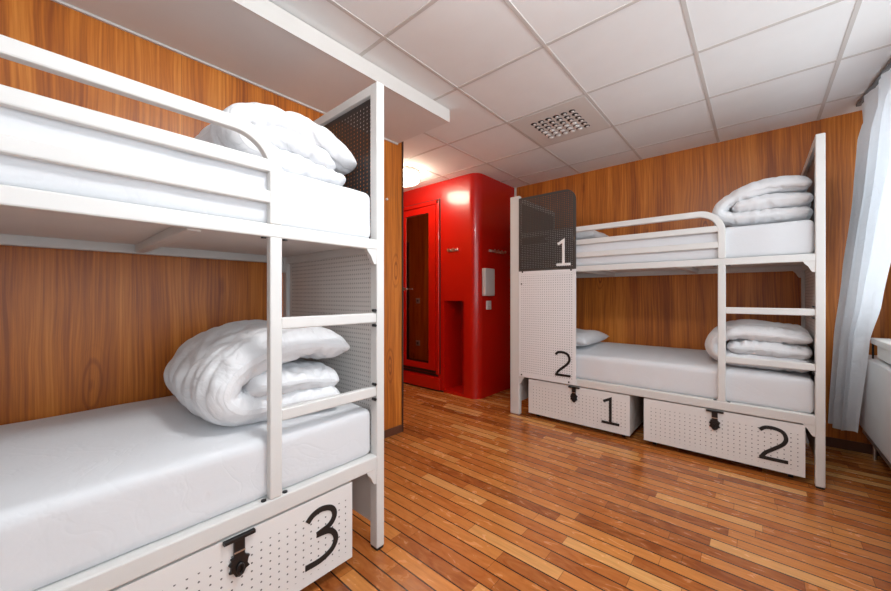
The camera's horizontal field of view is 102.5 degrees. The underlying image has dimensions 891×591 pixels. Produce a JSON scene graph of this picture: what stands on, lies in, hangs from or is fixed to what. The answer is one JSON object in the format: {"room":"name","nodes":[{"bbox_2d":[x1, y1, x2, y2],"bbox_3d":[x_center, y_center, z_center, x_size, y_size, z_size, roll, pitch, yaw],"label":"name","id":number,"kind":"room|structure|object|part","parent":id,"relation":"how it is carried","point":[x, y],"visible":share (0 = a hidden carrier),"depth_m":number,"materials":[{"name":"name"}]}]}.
{"room":"dormitory","nodes":[
{"label":"dormitory","id":0,"kind":"room"},
{"bbox_2d":[0,0,401,430],"bbox_3d":[-1.658,-0.105,1.637,0.120,2.510,3.790,0,0,41],"label":"wall","id":1,"kind":"structure","parent":0,"point":[80,330],"depth_m":1.68,"materials":[{"name":"brown wood"}]},
{"bbox_2d":[51,0,397,144],"bbox_3d":[-1.626,-1.261,1.573,0.012,0.010,3.735,0,0,41],"label":"trim","id":2,"kind":"structure","parent":1,"relation":"attached to","point":[56,1],"depth_m":1.85,"materials":[{"name":"white paint"}]},
{"bbox_2d":[61,0,447,142],"bbox_3d":[-1.417,-1.311,1.391,0.566,0.090,3.735,0,0,41],"label":"soffit","id":3,"kind":"structure","parent":1,"relation":"attached to","point":[223,34],"depth_m":1.85,"materials":[{"name":"paint"}]},
{"bbox_2d":[231,0,449,122],"bbox_3d":[-1.200,-1.310,1.204,0.007,0.092,3.738,0,0,41],"label":"trim","id":4,"kind":"structure","parent":1,"relation":"attached to","point":[267,10],"depth_m":1.91,"materials":[{"name":"white paint"}]},
{"bbox_2d":[384,425,401,438],"bbox_3d":[-1.611,1.119,1.590,0.012,0.062,3.780,0,0,41],"label":"baseboard","id":5,"kind":"structure","parent":1,"relation":"attached to","point":[398,429],"depth_m":2.93,"materials":[{"name":"brown wood"}]},
{"bbox_2d":[269,0,890,191],"bbox_3d":[-1.000,-1.409,2.376,6.370,0.103,6.002,0,0,41],"label":"ceiling","id":6,"kind":"structure","parent":0,"point":[666,76],"depth_m":2.11,"materials":[{"name":"tile"}]},
{"bbox_2d":[403,166,419,186],"bbox_3d":[-0.461,-1.295,3.930,0.350,0.130,0.350,0,0,41],"label":"ceiling lamp","id":7,"kind":"object","parent":6,"relation":"attached to","point":[410,175],"visible":0.52,"depth_m":3.82,"materials":[{"name":"white paint"}]},
{"bbox_2d":[510,96,610,145],"bbox_3d":[0.913,-1.351,2.839,0.586,0.016,0.586,0,0,41],"label":"ceiling vent","id":8,"kind":"object","parent":6,"relation":"in","point":[576,117],"visible":1,"depth_m":2.80,"materials":[{"name":"white metal"}]},
{"bbox_2d":[856,59,890,106],"bbox_3d":[1.277,-1.347,0.500,0.093,0.018,5.232,0,0,40],"label":"rail","id":9,"kind":"object","parent":6,"relation":"attached to","point":[887,67],"visible":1,"depth_m":2.25,"materials":[{"name":"grey metal"}]},
{"bbox_2d":[828,70,890,432],"bbox_3d":[2.637,-0.183,2.145,0.157,2.290,1.096,0,0,28],"label":"curtain","id":10,"kind":"object","parent":9,"relation":"hanging from","point":[867,255],"visible":1,"depth_m":2.34,"materials":[{"name":"white fabric"}]},
{"bbox_2d":[300,383,890,590],"bbox_3d":[-0.995,1.200,2.382,6.370,0.100,5.985,0,0,41],"label":"floor","id":11,"kind":"structure","parent":0,"point":[480,495],"depth_m":1.89,"materials":[{"name":"brown wood"}]},
{"bbox_2d":[0,34,383,590],"bbox_3d":[-1.324,0.094,1.131,0.935,2.112,2.130,0,0,41],"label":"bunk bed","id":12,"kind":"object","parent":11,"relation":"on","point":[334,282],"visible":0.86,"depth_m":1.27,"materials":[{"name":"white metal"}]},
{"bbox_3d":[-1.115,-0.422,0.704,0.032,0.340,1.571,0,0,41],"label":"guard rail","id":13,"kind":"part","parent":12,"relation":"part of","materials":[{"name":"white metal"}]},
{"bbox_3d":[-1.663,-0.223,1.427,0.036,0.055,2.050,0,0,41],"label":"rail","id":14,"kind":"part","parent":12,"relation":"part of","materials":[{"name":"white metal"}]},
{"bbox_2d":[0,395,369,590],"bbox_3d":[-1.310,0.599,1.143,0.856,0.253,2.018,0,0,41],"label":"mattress","id":15,"kind":"object","parent":12,"relation":"on","point":[83,490],"visible":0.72,"depth_m":1.10,"materials":[{"name":"white fabric"}]},
{"bbox_2d":[163,320,349,426],"bbox_3d":[-0.872,0.322,1.633,0.718,0.402,0.619,0,0,41],"label":"duvet","id":16,"kind":"object","parent":15,"relation":"on","point":[219,374],"visible":0.81,"depth_m":1.38,"materials":[{"name":"white fabric"}]},
{"bbox_2d":[0,106,369,237],"bbox_3d":[-1.310,-0.376,1.143,0.861,0.256,2.023,0,0,41],"label":"mattress","id":17,"kind":"object","parent":12,"relation":"on","point":[308,203],"visible":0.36,"depth_m":1.06,"materials":[{"name":"white fabric"}]},
{"bbox_2d":[195,102,356,185],"bbox_3d":[-0.795,-0.621,1.655,0.594,0.303,0.606,0,0,41],"label":"duvet","id":18,"kind":"object","parent":17,"relation":"on","point":[304,147],"visible":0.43,"depth_m":1.45,"materials":[{"name":"white fabric"}]},
{"bbox_3d":[-0.975,-0.229,0.864,0.034,0.047,1.995,0,0,41],"label":"rail","id":19,"kind":"part","parent":12,"relation":"part of","materials":[{"name":"white metal"}]},
{"bbox_3d":[-0.981,0.750,0.869,0.048,0.060,1.995,0,0,41],"label":"rail","id":20,"kind":"part","parent":12,"relation":"part of","materials":[{"name":"white metal"}]},
{"bbox_3d":[-0.613,0.257,1.280,0.032,0.927,0.043,0,0,41],"label":"ladder post","id":21,"kind":"part","parent":12,"relation":"part of","materials":[{"name":"white metal"}]},
{"bbox_3d":[-0.974,0.094,2.211,0.045,2.112,0.042,0,0,41],"label":"post","id":22,"kind":"part","parent":12,"relation":"part of","materials":[{"name":"white metal"}]},
{"bbox_3d":[-0.312,0.088,1.634,0.050,2.100,0.042,0,0,41],"label":"post","id":23,"kind":"part","parent":12,"relation":"part of","materials":[{"name":"white metal"}]},
{"bbox_2d":[110,481,351,590],"bbox_3d":[-0.976,0.969,1.437,0.821,0.362,0.875,0,0,41],"label":"storage box","id":24,"kind":"object","parent":11,"relation":"on","point":[291,549],"visible":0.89,"depth_m":1.27,"materials":[{"name":"white metal"}]},
{"bbox_3d":[-0.678,0.861,1.175,0.011,0.123,0.063,0,0,41],"label":"latch plate","id":25,"kind":"part","parent":24,"relation":"part of","materials":[{"name":"black metal"}]},
{"bbox_2d":[403,173,513,398],"bbox_3d":[-0.576,-0.105,5.209,3.088,2.510,0.873,0,0,41],"label":"pod","id":26,"kind":"object","parent":11,"relation":"on","point":[454,345],"visible":0.63,"depth_m":4.26,"materials":[{"name":"red plastic"}]},
{"bbox_3d":[-0.356,-0.092,4.516,0.410,1.845,0.006,0,0,41],"label":"mirror panel","id":27,"kind":"part","parent":26,"relation":"part of","materials":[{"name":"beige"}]},
{"bbox_3d":[-0.349,-0.094,4.508,0.620,1.998,0.018,0,0,41],"label":"door","id":28,"kind":"part","parent":26,"relation":"part of","materials":[{"name":"red laminate"}]},
{"bbox_3d":[-0.353,-0.100,4.511,0.740,2.100,0.022,0,0,41],"label":"door frame","id":29,"kind":"part","parent":26,"relation":"part of","materials":[{"name":"red laminate"}]},
{"bbox_2d":[447,248,457,251],"bbox_3d":[0.074,-0.525,4.118,0.150,0.033,0.055,0,0,41],"label":"bar","id":30,"kind":"object","parent":26,"relation":"attached to","point":[452,249],"visible":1,"depth_m":4.11,"materials":[{"name":"silver metal"}]},
{"bbox_2d":[482,268,494,295],"bbox_3d":[0.487,-0.150,4.039,0.057,0.310,0.190,0,0,41],"label":"dispenser","id":31,"kind":"object","parent":26,"relation":"attached to","point":[488,275],"visible":1,"depth_m":4.00,"materials":[{"name":"grey plastic"}]},
{"bbox_2d":[486,301,490,309],"bbox_3d":[0.494,0.110,4.073,0.017,0.100,0.092,0,0,41],"label":"light switch","id":32,"kind":"object","parent":26,"relation":"attached to","point":[488,303],"visible":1,"depth_m":4.05,"materials":[{"name":"white plastic"}]},
{"bbox_2d":[489,249,505,253],"bbox_3d":[0.622,-0.515,4.193,0.055,0.033,0.300,0,0,41],"label":"bar","id":33,"kind":"object","parent":26,"relation":"attached to","point":[490,250],"visible":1,"depth_m":4.16,"materials":[{"name":"silver metal"}]},
{"bbox_2d":[529,378,644,436],"bbox_3d":[1.371,0.969,3.386,0.875,0.362,0.821,0,0,41],"label":"storage box","id":34,"kind":"object","parent":11,"relation":"on","point":[619,413],"visible":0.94,"depth_m":3.04,"materials":[{"name":"white metal"}]},
{"bbox_3d":[1.110,0.861,3.088,0.063,0.123,0.011,0,0,41],"label":"latch plate","id":35,"kind":"part","parent":34,"relation":"part of","materials":[{"name":"black metal"}]},
{"bbox_2d":[510,133,825,489],"bbox_3d":[1.736,0.094,3.150,2.130,2.112,0.935,0,0,41],"label":"bunk bed","id":36,"kind":"object","parent":11,"relation":"on","point":[542,300],"visible":0.91,"depth_m":2.95,"materials":[{"name":"white metal"}]},
{"bbox_3d":[0.687,0.094,3.490,0.100,2.112,0.050,0,0,41],"label":"post","id":37,"kind":"part","parent":36,"relation":"part of","materials":[{"name":"white metal"}]},
{"bbox_3d":[1.310,-0.422,2.940,1.571,0.340,0.032,0,0,41],"label":"guard rail","id":38,"kind":"part","parent":36,"relation":"part of","materials":[{"name":"white metal"}]},
{"bbox_3d":[1.474,0.750,2.806,1.995,0.060,0.048,0,0,41],"label":"rail","id":39,"kind":"part","parent":36,"relation":"part of","materials":[{"name":"white metal"}]},
{"bbox_2d":[522,220,813,268],"bbox_3d":[1.747,-0.376,3.137,2.025,0.256,0.864,0,0,41],"label":"mattress","id":40,"kind":"object","parent":36,"relation":"on","point":[791,237],"visible":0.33,"depth_m":2.42,"materials":[{"name":"white fabric"}]},
{"bbox_2d":[545,230,608,241],"bbox_3d":[1.352,-0.561,3.568,0.480,0.143,0.660,0,0,41],"label":"pillow","id":41,"kind":"object","parent":40,"relation":"on","point":[586,234],"visible":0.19,"depth_m":3.26,"materials":[{"name":"white fabric"}]},
{"bbox_2d":[712,175,813,227],"bbox_3d":[2.263,-0.649,2.583,0.546,0.359,0.629,0,0,41],"label":"duvet","id":42,"kind":"object","parent":40,"relation":"on","point":[778,199],"visible":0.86,"depth_m":2.35,"materials":[{"name":"white fabric"}]},
{"bbox_3d":[2.032,-0.223,3.489,2.050,0.055,0.036,0,0,41],"label":"rail","id":43,"kind":"part","parent":36,"relation":"part of","materials":[{"name":"white metal"}]},
{"bbox_2d":[576,342,813,413],"bbox_3d":[1.748,0.599,3.136,2.016,0.251,0.858,0,0,41],"label":"mattress","id":44,"kind":"object","parent":36,"relation":"on","point":[693,372],"visible":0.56,"depth_m":2.62,"materials":[{"name":"white fabric"}]},
{"bbox_2d":[576,328,609,345],"bbox_3d":[1.262,0.405,3.526,0.480,0.141,0.660,0,0,41],"label":"pillow","id":45,"kind":"object","parent":44,"relation":"on","point":[583,337],"visible":0.44,"depth_m":3.32,"materials":[{"name":"white fabric"}]},
{"bbox_2d":[705,319,812,372],"bbox_3d":[2.274,0.346,2.627,0.575,0.323,0.686,0,0,41],"label":"duvet","id":46,"kind":"object","parent":44,"relation":"on","point":[748,338],"visible":0.83,"depth_m":2.38,"materials":[{"name":"white fabric"}]},
{"bbox_3d":[1.469,-0.229,2.801,1.995,0.047,0.034,0,0,41],"label":"rail","id":47,"kind":"part","parent":36,"relation":"part of","materials":[{"name":"white metal"}]},
{"bbox_3d":[1.885,0.257,2.438,0.043,0.927,0.032,0,0,41],"label":"ladder post","id":48,"kind":"part","parent":36,"relation":"part of","materials":[{"name":"white metal"}]},
{"bbox_3d":[2.816,0.094,2.799,0.042,2.112,0.045,0,0,41],"label":"post","id":49,"kind":"part","parent":36,"relation":"part of","materials":[{"name":"white metal"}]},
{"bbox_3d":[2.240,0.088,2.138,0.042,2.100,0.050,0,0,41],"label":"post","id":50,"kind":"part","parent":36,"relation":"part of","materials":[{"name":"white metal"}]},
{"bbox_2d":[644,398,804,477],"bbox_3d":[2.106,0.969,2.746,0.875,0.362,0.821,0,0,41],"label":"storage box","id":51,"kind":"object","parent":11,"relation":"on","point":[768,443],"visible":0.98,"depth_m":2.40,"materials":[{"name":"white metal"}]},
{"bbox_3d":[1.844,0.861,2.449,0.063,0.123,0.011,0,0,41],"label":"latch plate","id":52,"kind":"part","parent":51,"relation":"part of","materials":[{"name":"black metal"}]},
{"bbox_2d":[860,355,890,468],"bbox_3d":[2.197,0.786,1.573,0.134,0.728,2.540,0,0,41],"label":"radiator","id":53,"kind":"object","parent":11,"relation":"on","point":[875,413],"visible":0.77,"depth_m":2.19,"materials":[{"name":"metal"}]},
{"bbox_2d":[868,355,890,373],"bbox_3d":[2.188,0.427,1.582,0.108,0.010,2.540,0,0,41],"label":"radiator","id":54,"kind":"object","parent":53,"relation":"attached to","point":[877,363],"depth_m":2.22,"materials":[{"name":"metal"}]},
{"bbox_2d":[517,110,890,443],"bbox_3d":[0.950,-0.105,4.538,6.270,2.510,0.120,0,0,41],"label":"wall","id":55,"kind":"structure","parent":0,"point":[673,311],"depth_m":3.26,"materials":[{"name":"brown wood"}]},
{"bbox_2d":[826,436,879,455],"bbox_3d":[2.018,1.115,3.519,3.020,0.070,0.012,0,0,41],"label":"baseboard","id":56,"kind":"structure","parent":55,"relation":"attached to","point":[832,442],"depth_m":2.65,"materials":[{"name":"brown wood"}]},
{"bbox_3d":[-1.589,-0.105,4.014,3.130,2.510,0.124,0,0,41],"label":"wall","id":57,"kind":"structure","parent":0,"visible":0},
{"bbox_2d":[402,142,402,431],"bbox_3d":[-0.375,-0.105,3.035,0.036,2.510,0.016,0,0,41],"label":"trim","id":58,"kind":"structure","parent":57,"relation":"attached to","point":[402,142],"depth_m":3.02,"materials":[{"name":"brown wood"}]},
{"bbox_3d":[1.330,-0.105,0.323,0.140,2.510,5.735,0,0,41],"label":"wall","id":59,"kind":"structure","parent":0,"visible":0},
{"bbox_2d":[871,338,890,363],"bbox_3d":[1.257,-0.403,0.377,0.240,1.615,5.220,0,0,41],"label":"windowsill","id":60,"kind":"structure","parent":59,"relation":"in","point":[883,345],"depth_m":2.21,"materials":[{"name":"white paint"}]},
{"bbox_2d":[872,344,873,358],"bbox_3d":[2.859,0.385,2.390,0.010,0.130,0.010,0,0,41],"label":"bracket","id":61,"kind":"object","parent":60,"relation":"hanging from","point":[872,344],"visible":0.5,"depth_m":2.39,"materials":[{"name":"black metal"}]},
{"bbox_3d":[1.234,0.305,0.397,0.180,0.040,5.220,0,0,41],"label":"sill","id":62,"kind":"part","parent":60,"relation":"part of","materials":[{"name":"white paint"}]}
]}

